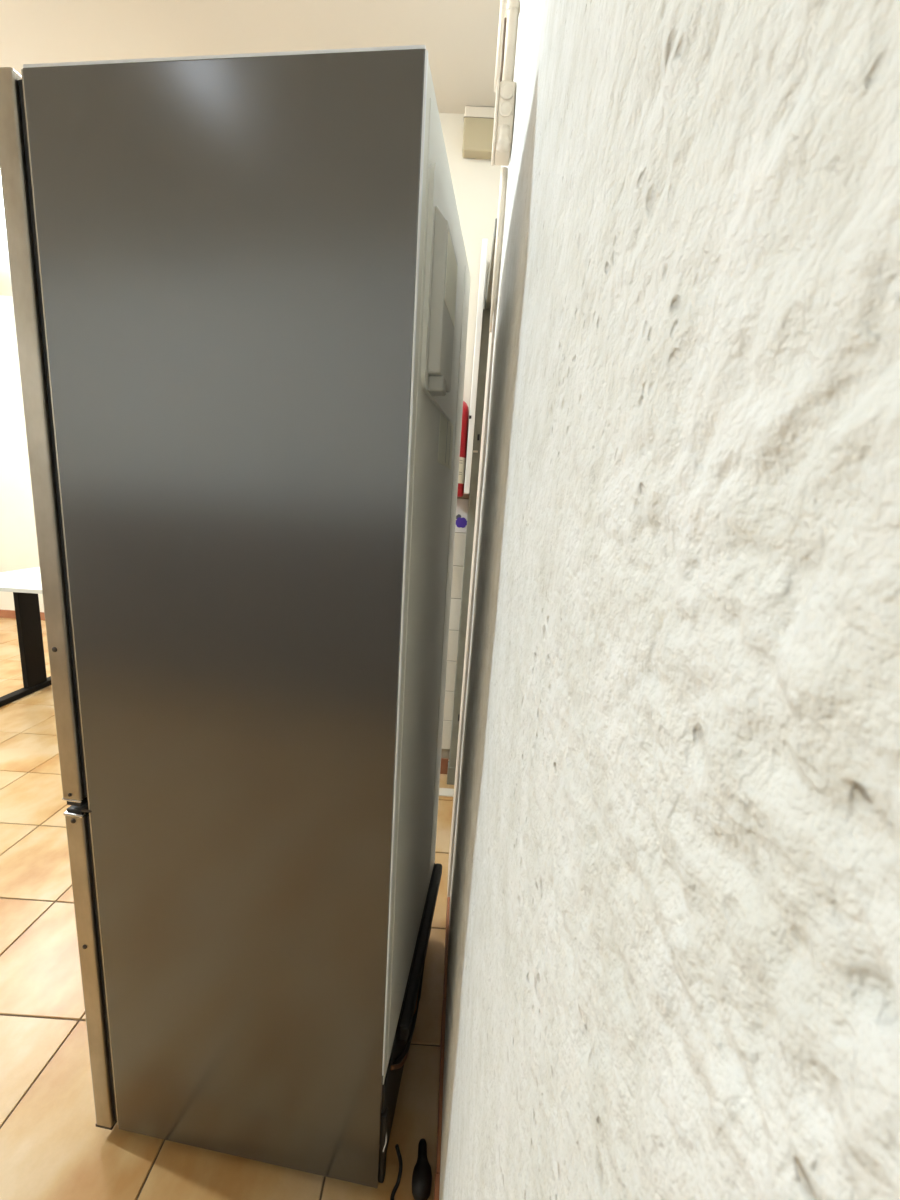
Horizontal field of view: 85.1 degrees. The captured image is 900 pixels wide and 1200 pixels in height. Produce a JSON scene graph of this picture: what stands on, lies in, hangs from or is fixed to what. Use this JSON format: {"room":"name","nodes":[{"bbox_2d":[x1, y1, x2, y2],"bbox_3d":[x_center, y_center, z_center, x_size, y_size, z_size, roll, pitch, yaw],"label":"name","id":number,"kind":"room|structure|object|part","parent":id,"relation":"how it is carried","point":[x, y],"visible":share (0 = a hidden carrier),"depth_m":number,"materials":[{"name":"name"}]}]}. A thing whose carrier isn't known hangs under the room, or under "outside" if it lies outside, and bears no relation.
{"room":"kitchen","nodes":[
{"label":"kitchen","id":0,"kind":"room"},
{"bbox_2d":[0,296,43,611],"bbox_3d":[-3.108,-1.147,4.429,4.570,2.800,0.100,4,11,1],"label":"wall","id":1,"kind":"structure","parent":0,"point":[18,538],"depth_m":4.40,"materials":[{"name":"beige paint"}]},
{"bbox_2d":[0,609,44,619],"bbox_3d":[-3.151,0.199,4.636,4.448,0.078,0.011,4,11,1],"label":"baseboard","id":2,"kind":"structure","parent":1,"relation":"attached to","point":[3,613],"depth_m":4.64,"materials":[{"name":"ceramic"}]},
{"bbox_2d":[0,618,453,1199],"bbox_3d":[-2.571,0.935,1.584,6.244,0.120,6.824,4,11,1],"label":"floor","id":3,"kind":"structure","parent":0,"point":[52,1147],"depth_m":1.16,"materials":[{"name":"brown tile"}]},
{"bbox_2d":[0,567,51,706],"bbox_3d":[-1.972,0.253,2.981,1.484,0.750,0.735,4,11,1],"label":"desk","id":4,"kind":"object","parent":3,"relation":"on","point":[25,585],"visible":0.24,"depth_m":3.01,"materials":[{"name":"white laminate"}]},
{"bbox_3d":[-2.610,0.198,3.046,0.032,0.696,0.140,4,11,1],"label":"leg","id":5,"kind":"part","parent":4,"relation":"part of","materials":[{"name":"black metal"}]},
{"bbox_2d":[0,45,470,1199],"bbox_3d":[-0.291,0.171,1.066,0.694,1.850,0.630,5,11,7],"label":"refrigerator","id":6,"kind":"object","parent":3,"relation":"on","point":[240,283],"visible":1,"depth_m":0.74,"materials":[{"name":"grey metal"}]},
{"bbox_3d":[-0.590,-0.233,1.045,0.036,1.081,0.599,5,11,7],"label":"door","id":7,"kind":"part","parent":6,"relation":"part of","materials":[{"name":"silver metal"}]},
{"bbox_3d":[-0.620,0.181,0.823,0.003,1.804,0.004,5,11,7],"label":"edge trim","id":8,"kind":"part","parent":6,"relation":"part of","materials":[{"name":"grey metal"}]},
{"bbox_3d":[-0.646,0.672,1.223,0.036,0.713,0.599,5,11,7],"label":"door","id":9,"kind":"part","parent":6,"relation":"part of","materials":[{"name":"silver metal"}]},
{"bbox_3d":[-0.258,-0.737,0.906,0.541,0.005,0.595,5,11,7],"label":"panel","id":10,"kind":"part","parent":6,"relation":"part of","materials":[{"name":"grey metal"}]},
{"bbox_3d":[-0.094,1.122,0.935,0.052,0.060,0.092,-6,15,-40],"label":"power cord","id":11,"kind":"part","parent":6,"relation":"part of","materials":[{"name":"black plastic"}]},
{"bbox_3d":[-0.074,0.099,0.736,0.003,1.544,0.006,5,11,7],"label":"edge trim","id":12,"kind":"part","parent":6,"relation":"part of","materials":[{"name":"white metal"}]},
{"bbox_3d":[-0.038,0.061,1.027,0.006,1.572,0.583,5,11,7],"label":"panel","id":13,"kind":"part","parent":6,"relation":"part of","materials":[{"name":"grey metal"}]},
{"bbox_3d":[-0.012,-0.476,0.827,0.007,0.287,0.308,5,11,7],"label":"control plate","id":14,"kind":"part","parent":6,"relation":"part of","materials":[{"name":"white plastic"}]},
{"bbox_2d":[0,0,506,295],"bbox_3d":[-2.325,-1.911,1.028,6.100,0.100,6.450,4,11,1],"label":"ceiling","id":15,"kind":"structure","parent":0,"point":[460,37],"depth_m":1.61,"materials":[{"name":"beige paint"}]},
{"bbox_2d":[439,113,500,760],"bbox_3d":[-0.098,-0.742,3.305,1.550,2.800,2.333,4,11,1],"label":"wall","id":16,"kind":"structure","parent":0,"point":[476,183],"depth_m":1.99,"materials":[{"name":"beige paint"}]},
{"bbox_2d":[440,758,447,773],"bbox_3d":[-0.493,0.793,2.432,0.968,0.082,0.012,4,11,1],"label":"baseboard","id":17,"kind":"structure","parent":16,"relation":"attached to","point":[444,762],"depth_m":2.42,"materials":[{"name":"ceramic"}]},
{"bbox_2d":[456,517,466,527],"bbox_3d":[0.050,-0.346,2.191,0.059,0.046,0.001,4,11,1],"label":"flower","id":18,"kind":"object","parent":16,"relation":"on","point":[461,522],"depth_m":2.19,"materials":[{"name":"purple plant"}]},
{"bbox_2d":[457,401,468,496],"bbox_3d":[-0.003,-0.667,2.056,0.158,0.456,0.175,9,12,26],"label":"fire extinguisher","id":19,"kind":"object","parent":16,"relation":"attached to","point":[465,413],"visible":0.12,"depth_m":2.01,"materials":[{"name":"red metal"}]},
{"bbox_2d":[462,106,494,159],"bbox_3d":[0.111,-1.804,1.893,0.120,0.150,0.050,4,11,1],"label":"emergency light","id":20,"kind":"object","parent":16,"relation":"attached to","point":[478,127],"visible":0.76,"depth_m":1.87,"materials":[{"name":"beige plastic"}]},
{"bbox_2d":[497,0,520,216],"bbox_3d":[0.220,-1.468,1.564,0.096,0.670,0.839,4,11,1],"label":"lintel","id":21,"kind":"object","parent":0,"point":[520,0],"depth_m":1.23,"materials":[{"name":"white paint"}]},
{"bbox_2d":[439,201,505,896],"bbox_3d":[0.090,-0.187,1.840,0.450,2.300,0.778,-2,13,-28],"label":"door","id":22,"kind":"structure","parent":21,"relation":"attached to","point":[484,339],"depth_m":1.95,"materials":[{"name":"beige paint"}]},
{"bbox_3d":[0.102,-0.913,2.006,0.030,0.940,0.152,4,11,1],"label":"white casing","id":23,"kind":"part","parent":22,"relation":"part of","materials":[{"name":"white paint"}]},
{"bbox_3d":[0.108,-0.659,2.040,0.018,0.090,0.004,4,11,1],"label":"strike plate","id":24,"kind":"part","parent":22,"relation":"part of","materials":[{"name":"grey metal"}]},
{"bbox_2d":[494,0,507,92],"bbox_3d":[0.137,-1.529,1.227,0.022,0.429,0.018,4,11,1],"label":"conduit","id":25,"kind":"object","parent":21,"relation":"attached to","point":[503,3],"visible":0.67,"depth_m":1.24,"materials":[{"name":"beige plastic"}]},
{"bbox_2d":[439,0,899,1199],"bbox_3d":[0.125,-0.032,-0.238,0.209,2.800,3.250,4,11,1],"label":"wall","id":26,"kind":"structure","parent":0,"point":[673,972],"depth_m":0.10,"materials":[{"name":"white paint"}]},
{"bbox_2d":[433,897,449,1199],"bbox_3d":[-0.038,1.249,0.280,0.024,0.072,2.670,4,11,1],"label":"baseboard","id":27,"kind":"structure","parent":26,"relation":"attached to","point":[441,1070],"depth_m":1.11,"materials":[{"name":"ceramic"}]},
{"bbox_2d":[489,167,507,331],"bbox_3d":[0.120,-0.868,1.241,0.017,0.316,0.140,4,11,2],"label":"conduit","id":28,"kind":"object","parent":26,"relation":"attached to","point":[504,170],"visible":0.94,"depth_m":1.17,"materials":[{"name":"beige plastic"}]},
{"bbox_2d":[499,17,506,85],"bbox_3d":[0.126,-1.288,1.193,0.008,0.210,0.006,4,11,1],"label":"cable","id":29,"kind":"object","parent":26,"relation":"attached to","point":[505,18],"visible":0.61,"depth_m":1.18,"materials":[{"name":"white plastic"}]},
{"bbox_2d":[491,80,515,165],"bbox_3d":[0.121,-1.082,1.118,0.042,0.123,0.088,4,11,1],"label":"junction box","id":30,"kind":"object","parent":26,"relation":"attached to","point":[506,92],"visible":1,"depth_m":1.08,"materials":[{"name":"beige plastic"}]},
{"bbox_3d":[0.103,-1.087,1.121,0.005,0.118,0.082,4,11,1],"label":"lid","id":31,"kind":"part","parent":30,"relation":"part of","materials":[{"name":"beige plastic"}]},
{"bbox_2d":[502,0,520,81],"bbox_3d":[0.147,-1.419,1.045,0.032,0.573,0.030,4,11,1],"label":"light fixture","id":32,"kind":"object","parent":26,"relation":"attached to","point":[513,6],"visible":0.91,"depth_m":1.07,"materials":[{"name":"beige plastic"}]}
]}

